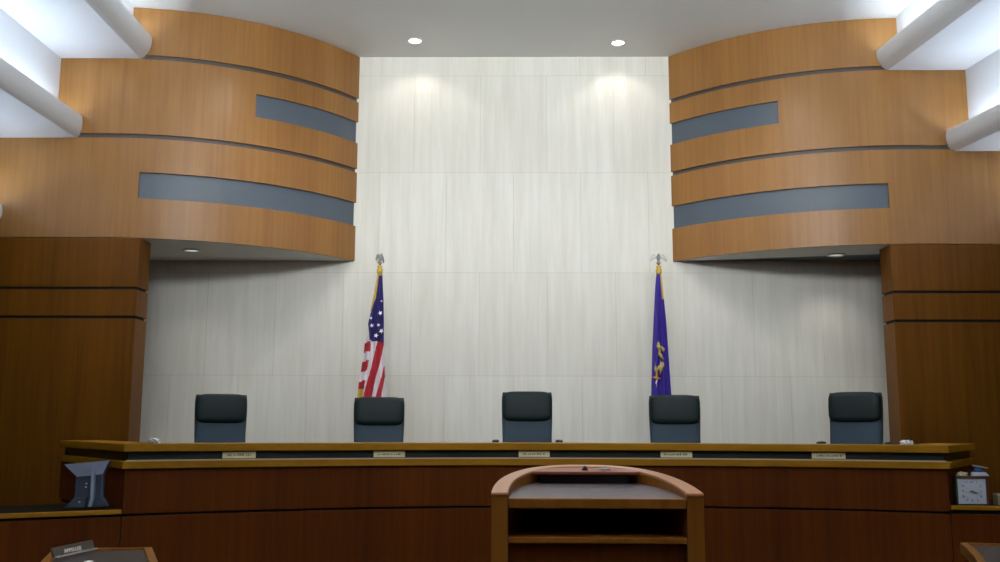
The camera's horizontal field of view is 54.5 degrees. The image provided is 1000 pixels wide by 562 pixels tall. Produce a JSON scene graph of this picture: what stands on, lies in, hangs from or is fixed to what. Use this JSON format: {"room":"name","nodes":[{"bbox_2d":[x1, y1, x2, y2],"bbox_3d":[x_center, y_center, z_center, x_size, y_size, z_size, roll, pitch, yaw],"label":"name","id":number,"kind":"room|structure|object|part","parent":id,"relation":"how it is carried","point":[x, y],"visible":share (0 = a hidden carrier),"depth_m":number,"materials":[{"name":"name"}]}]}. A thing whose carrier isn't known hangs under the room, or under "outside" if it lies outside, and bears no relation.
{"room":"courtroom","nodes":[
{"label":"courtroom","id":0,"kind":"room"},
{"bbox_2d":[0,238,150,505],"bbox_3d":[-5.055,1.234,9.728,2.825,3.339,0.300,0,-9,1],"label":"wall pier","id":1,"kind":"object","parent":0,"point":[73,311],"visible":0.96,"depth_m":9.66,"materials":[{"name":"brown wood"}]},
{"bbox_2d":[0,8,359,260],"bbox_3d":[-4.065,-1.553,10.702,4.770,2.458,1.429,0,-9,1],"label":"wall","id":2,"kind":"structure","parent":0,"point":[230,139],"depth_m":10.19,"materials":[{"name":"brown wood"}]},
{"bbox_2d":[0,8,81,137],"bbox_3d":[-4.499,-2.615,3.549,0.997,1.439,13.168,1,-9,-3],"label":"ceiling light","id":3,"kind":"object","parent":2,"relation":"attached to","point":[30,105],"depth_m":9.26,"materials":[{"name":"white paint"}]},
{"bbox_2d":[0,0,151,58],"bbox_3d":[-3.811,-3.309,3.643,0.951,1.135,13.165,1,-9,-3],"label":"ceiling light","id":4,"kind":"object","parent":2,"relation":"attached to","point":[69,28],"depth_m":9.30,"materials":[{"name":"white paint"}]},
{"bbox_2d":[183,249,200,252],"bbox_3d":[-3.339,-0.328,10.514,0.190,0.015,0.190,0,-9,1],"label":"recessed light","id":5,"kind":"object","parent":2,"relation":"in","point":[184,250],"visible":1,"depth_m":10.51,"materials":[{"name":"white glass"}]},
{"bbox_2d":[139,57,889,443],"bbox_3d":[0.154,0.175,11.196,13.200,5.905,0.200,0,-9,1],"label":"wall","id":6,"kind":"structure","parent":0,"point":[517,210],"depth_m":11.09,"materials":[{"name":"stone"}]},
{"bbox_2d":[129,0,912,56],"bbox_3d":[0.056,-3.918,3.619,13.600,0.150,16.400,0,-9,1],"label":"ceiling","id":7,"kind":"structure","parent":0,"point":[362,28],"depth_m":10.47,"materials":[{"name":"white paint"}]},
{"bbox_2d":[408,38,421,44],"bbox_3d":[-0.967,-2.728,11.037,0.170,0.015,0.170,0,-9,1],"label":"recessed light","id":8,"kind":"object","parent":7,"relation":"in","point":[415,41],"visible":1,"depth_m":11.04,"materials":[{"name":"white"}]},
{"bbox_2d":[611,40,624,46],"bbox_3d":[1.347,-2.715,11.074,0.170,0.015,0.170,0,-9,1],"label":"recessed light","id":9,"kind":"object","parent":7,"relation":"in","point":[617,43],"visible":1,"depth_m":11.07,"materials":[{"name":"white"}]},
{"bbox_2d":[668,18,999,260],"bbox_3d":[4.366,-1.517,10.746,4.770,2.458,1.113,0,-9,1],"label":"wall","id":10,"kind":"structure","parent":0,"point":[793,143],"depth_m":10.37,"materials":[{"name":"brown wood"}]},
{"bbox_2d":[827,253,844,256],"bbox_3d":[3.690,-0.283,10.651,0.190,0.015,0.190,0,-9,1],"label":"recessed light","id":11,"kind":"object","parent":10,"relation":"in","point":[832,254],"visible":1,"depth_m":10.64,"materials":[{"name":"white glass"}]},
{"bbox_2d":[876,0,999,69],"bbox_3d":[4.544,-3.119,3.663,0.929,1.446,13.431,0,-9,-1],"label":"ceiling light","id":12,"kind":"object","parent":10,"relation":"attached to","point":[931,34],"depth_m":9.47,"materials":[{"name":"white paint"}]},
{"bbox_2d":[946,49,999,150],"bbox_3d":[5.232,-2.390,3.545,0.969,1.748,13.432,0,-9,-1],"label":"trim","id":13,"kind":"structure","parent":10,"relation":"attached to","point":[981,132],"depth_m":9.82,"materials":[{"name":"white paint"}]},
{"bbox_2d":[879,244,999,498],"bbox_3d":[5.380,1.297,9.901,2.710,3.339,0.300,0,-9,1],"label":"wall pier","id":14,"kind":"object","parent":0,"point":[941,302],"visible":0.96,"depth_m":9.87,"materials":[{"name":"brown wood"}]},
{"bbox_3d":[0.037,1.969,2.890,13.200,0.100,16.300,0,-9,1],"label":"floor","id":15,"kind":"structure","parent":0,"visible":0},
{"bbox_2d":[0,504,121,561],"bbox_3d":[-4.320,2.078,6.881,2.991,0.834,0.866,6,-10,-32],"label":"desk","id":16,"kind":"object","parent":15,"relation":"on","point":[28,533],"visible":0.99,"depth_m":7.13,"materials":[{"name":"brown wood"}]},
{"bbox_2d":[64,460,110,507],"bbox_3d":[-3.139,1.540,7.354,0.344,0.354,0.085,0,-9,1],"label":"computer monitor","id":17,"kind":"object","parent":16,"relation":"on","point":[90,476],"visible":1,"depth_m":7.34,"materials":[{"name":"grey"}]},
{"bbox_2d":[41,547,157,561],"bbox_3d":[-1.725,1.666,4.082,0.511,0.840,1.940,3,-9,-21],"label":"table","id":18,"kind":"object","parent":15,"relation":"on","point":[130,554],"visible":0.79,"depth_m":4.77,"materials":[{"name":"grey laminate"}]},
{"bbox_2d":[50,540,97,557],"bbox_3d":[-2.097,1.320,4.784,0.043,0.044,0.346,-1,-9,8],"label":"sign","id":19,"kind":"object","parent":18,"relation":"on","point":[66,550],"visible":1,"depth_m":4.76,"materials":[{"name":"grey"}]},
{"bbox_2d":[58,440,976,561],"bbox_3d":[0.146,2.045,8.213,8.508,1.325,1.916,0,-9,1],"label":"bench","id":20,"kind":"object","parent":15,"relation":"on","point":[292,501],"visible":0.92,"depth_m":8.06,"materials":[{"name":"brown wood"}]},
{"bbox_2d":[148,438,159,442],"bbox_3d":[-2.807,1.294,7.886,0.100,0.042,0.070,0,-9,1],"label":"crumpled tissue","id":21,"kind":"object","parent":20,"relation":"on","point":[151,440],"visible":1,"depth_m":7.86,"materials":[{"name":"white paper"}]},
{"bbox_2d":[222,452,255,457],"bbox_3d":[-2.102,1.402,7.815,0.261,0.051,0.013,4,-9,-22],"label":"name plate","id":22,"kind":"object","parent":20,"relation":"on","point":[224,454],"visible":1,"depth_m":7.81,"materials":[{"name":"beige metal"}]},
{"bbox_2d":[374,451,404,456],"bbox_3d":[-0.935,1.464,8.197,0.265,0.051,0.013,2,-9,-14],"label":"name plate","id":23,"kind":"object","parent":20,"relation":"on","point":[376,453],"visible":1,"depth_m":8.19,"materials":[{"name":"gold metal"}]},
{"bbox_3d":[0.146,1.733,8.199,8.464,0.338,1.722,0,-9,1],"label":"panel","id":24,"kind":"part","parent":20,"relation":"part of","materials":[{"name":"brown wood"}]},
{"bbox_3d":[0.148,1.419,8.310,8.498,0.060,1.908,0,-9,1],"label":"rail","id":25,"kind":"part","parent":20,"relation":"part of","materials":[{"name":"brown wood"}]},
{"bbox_2d":[519,451,549,456],"bbox_3d":[0.296,1.497,8.392,0.269,0.051,0.013,1,-9,-5],"label":"name plate","id":26,"kind":"object","parent":20,"relation":"on","point":[521,453],"visible":1,"depth_m":8.39,"materials":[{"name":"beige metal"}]},
{"bbox_3d":[0.355,2.277,7.918,6.561,0.779,0.772,1,-9,-4],"label":"panel","id":27,"kind":"part","parent":20,"relation":"part of","materials":[{"name":"brown wood"}]},
{"bbox_2d":[661,451,691,457],"bbox_3d":[1.525,1.501,8.390,0.270,0.051,0.013,-1,-9,5],"label":"name plate","id":28,"kind":"object","parent":20,"relation":"on","point":[671,454],"visible":1,"depth_m":8.38,"materials":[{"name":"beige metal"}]},
{"bbox_2d":[812,453,845,458],"bbox_3d":[2.773,1.475,8.187,0.271,0.051,0.013,-2,-9,14],"label":"name plate","id":29,"kind":"object","parent":20,"relation":"on","point":[814,455],"visible":1,"depth_m":8.18,"materials":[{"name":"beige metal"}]},
{"bbox_2d":[900,440,912,444],"bbox_3d":[3.418,1.355,8.144,0.124,0.042,0.072,0,-9,1],"label":"crumpled tissue","id":30,"kind":"object","parent":20,"relation":"on","point":[903,442],"visible":1,"depth_m":8.12,"materials":[{"name":"white paper"}]},
{"bbox_2d":[491,465,704,561],"bbox_3d":[0.332,1.351,3.535,0.718,1.314,0.700,0,-9,1],"label":"lectern","id":31,"kind":"object","parent":15,"relation":"on","point":[552,513],"visible":0.97,"depth_m":3.36,"materials":[{"name":"brown wood"}]},
{"bbox_2d":[524,509,651,524],"bbox_3d":[0.335,0.877,3.712,0.560,0.147,0.030,0,-9,1],"label":"shelf","id":32,"kind":"object","parent":31,"relation":"attached to","point":[531,516],"depth_m":3.69,"materials":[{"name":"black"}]},
{"bbox_3d":[0.327,1.384,3.227,0.602,0.999,0.020,0,-9,1],"label":"panel","id":33,"kind":"part","parent":31,"relation":"part of","materials":[{"name":"brown wood"}]},
{"bbox_2d":[508,525,686,543],"bbox_3d":[0.332,0.907,3.481,0.602,0.020,0.438,0,-9,1],"label":"shelf","id":34,"kind":"object","parent":31,"relation":"attached to","point":[517,534],"depth_m":3.36,"materials":[{"name":"brown wood"}]},
{"bbox_2d":[599,466,610,469],"bbox_3d":[0.410,0.731,3.793,0.044,0.016,0.024,0,-9,1],"label":"metal clip","id":35,"kind":"object","parent":31,"relation":"on","point":[607,467],"visible":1,"depth_m":3.79,"materials":[{"name":"silver metal"}]},
{"bbox_2d":[949,499,999,561],"bbox_3d":[4.840,2.265,7.964,2.350,0.848,0.837,-1,-9,10],"label":"desk","id":36,"kind":"object","parent":15,"relation":"on","point":[969,523],"visible":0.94,"depth_m":7.79,"materials":[{"name":"brown wood"}]},
{"bbox_2d":[952,476,989,504],"bbox_3d":[3.852,1.712,7.936,0.264,0.230,0.074,0,-9,1],"label":"desk clock","id":37,"kind":"object","parent":36,"relation":"on","point":[967,490],"visible":1,"depth_m":7.91,"materials":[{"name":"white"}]},
{"bbox_3d":[3.725,1.708,7.909,0.012,0.230,0.016,0,-9,1],"label":"frame","id":38,"kind":"part","parent":37,"relation":"part of","materials":[{"name":"brown"}]},
{"bbox_2d":[956,471,967,475],"bbox_3d":[3.792,1.580,7.957,0.096,0.037,0.052,0,-9,1],"label":"wrapper","id":39,"kind":"object","parent":37,"relation":"on","point":[960,473],"visible":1,"depth_m":7.94,"materials":[{"name":"beige paper"}]},
{"bbox_3d":[3.852,1.604,7.923,0.264,0.020,0.016,0,-9,1],"label":"frame","id":40,"kind":"part","parent":37,"relation":"part of","materials":[{"name":"brown wood"}]},
{"bbox_2d":[971,465,988,475],"bbox_3d":[3.932,1.557,7.970,0.141,0.086,0.070,0,-9,1],"label":"tape dispenser","id":41,"kind":"object","parent":37,"relation":"on","point":[978,469],"visible":1,"depth_m":7.94,"materials":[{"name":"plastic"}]},
{"bbox_3d":[3.972,1.708,7.906,0.022,0.230,0.016,0,-9,1],"label":"frame","id":42,"kind":"part","parent":37,"relation":"part of","materials":[{"name":"red wood"}]},
{"bbox_2d":[992,493,999,504],"bbox_3d":[4.100,1.784,7.929,0.104,0.087,0.084,0,-9,1],"label":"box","id":43,"kind":"object","parent":36,"relation":"on","point":[996,497],"visible":1,"depth_m":7.91,"materials":[{"name":"beige"}]},
{"bbox_2d":[960,543,999,561],"bbox_3d":[2.471,1.757,4.595,0.617,0.840,1.794,-5,-10,31],"label":"table","id":44,"kind":"object","parent":15,"relation":"on","point":[974,552],"visible":1,"depth_m":5.09,"materials":[{"name":"grey laminate"}]},
{"bbox_3d":[0.129,2.607,9.594,13.000,0.620,2.250,0,-9,1],"label":"floor","id":45,"kind":"structure","parent":0,"visible":0},
{"bbox_2d":[194,394,246,442],"bbox_3d":[-2.611,1.626,9.065,0.659,1.145,0.610,3,-9,-19],"label":"office chair","id":46,"kind":"object","parent":45,"relation":"on","point":[218,418],"visible":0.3,"depth_m":9.23,"materials":[{"name":"black leather"}]},
{"bbox_3d":[-2.667,1.520,9.243,0.468,0.488,0.134,3,-9,-19],"label":"backrest","id":47,"kind":"part","parent":46,"relation":"part of","materials":[{"name":"blue leather"}]},
{"bbox_2d":[357,254,385,397],"bbox_3d":[-1.311,1.035,10.328,0.327,2.698,0.324,8,-12,-44],"label":"flag","id":48,"kind":"object","parent":45,"relation":"on","point":[372,383],"visible":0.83,"depth_m":10.34,"materials":[{"name":"multicoloured fabric"}]},
{"bbox_2d":[354,397,404,441],"bbox_3d":[-1.130,1.640,9.039,0.659,1.121,0.610,1,-9,-8],"label":"office chair","id":49,"kind":"object","parent":45,"relation":"on","point":[376,419],"visible":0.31,"depth_m":9.21,"materials":[{"name":"black leather"}]},
{"bbox_3d":[-1.153,1.537,9.224,0.468,0.478,0.134,1,-9,-8],"label":"backrest","id":50,"kind":"part","parent":49,"relation":"part of","materials":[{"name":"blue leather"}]},
{"bbox_2d":[492,391,562,441],"bbox_3d":[0.255,1.613,9.023,0.659,1.178,0.610,0,-9,1],"label":"office chair","id":51,"kind":"object","parent":45,"relation":"on","point":[526,415],"visible":0.49,"depth_m":9.19,"materials":[{"name":"black leather"}]},
{"bbox_3d":[0.258,1.504,9.211,0.468,0.503,0.134,0,-9,1],"label":"backrest","id":52,"kind":"part","parent":51,"relation":"part of","materials":[{"name":"blue leather"}]},
{"bbox_2d":[650,253,670,395],"bbox_3d":[1.707,1.037,10.288,0.320,2.701,0.320,0,-9,1],"label":"flag","id":53,"kind":"object","parent":45,"relation":"on","point":[660,382],"visible":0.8,"depth_m":10.31,"materials":[{"name":"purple fabric"}]},
{"bbox_2d":[649,395,700,442],"bbox_3d":[1.639,1.630,9.002,0.659,1.148,0.610,-1,-9,8],"label":"office chair","id":54,"kind":"object","parent":45,"relation":"on","point":[672,418],"visible":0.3,"depth_m":9.17,"materials":[{"name":"black leather"}]},
{"bbox_3d":[1.663,1.524,9.188,0.468,0.490,0.134,-1,-9,8],"label":"backrest","id":55,"kind":"part","parent":54,"relation":"part of","materials":[{"name":"blue leather"}]},
{"bbox_2d":[816,392,892,443],"bbox_3d":[3.288,1.617,8.990,0.659,1.182,0.610,-4,-10,26],"label":"office chair","id":56,"kind":"object","parent":45,"relation":"on","point":[855,417],"visible":0.5,"depth_m":9.14,"materials":[{"name":"black leather"}]},
{"bbox_3d":[3.365,1.505,9.160,0.468,0.504,0.134,-4,-10,26],"label":"backrest","id":57,"kind":"part","parent":56,"relation":"part of","materials":[{"name":"blue leather"}]}
]}

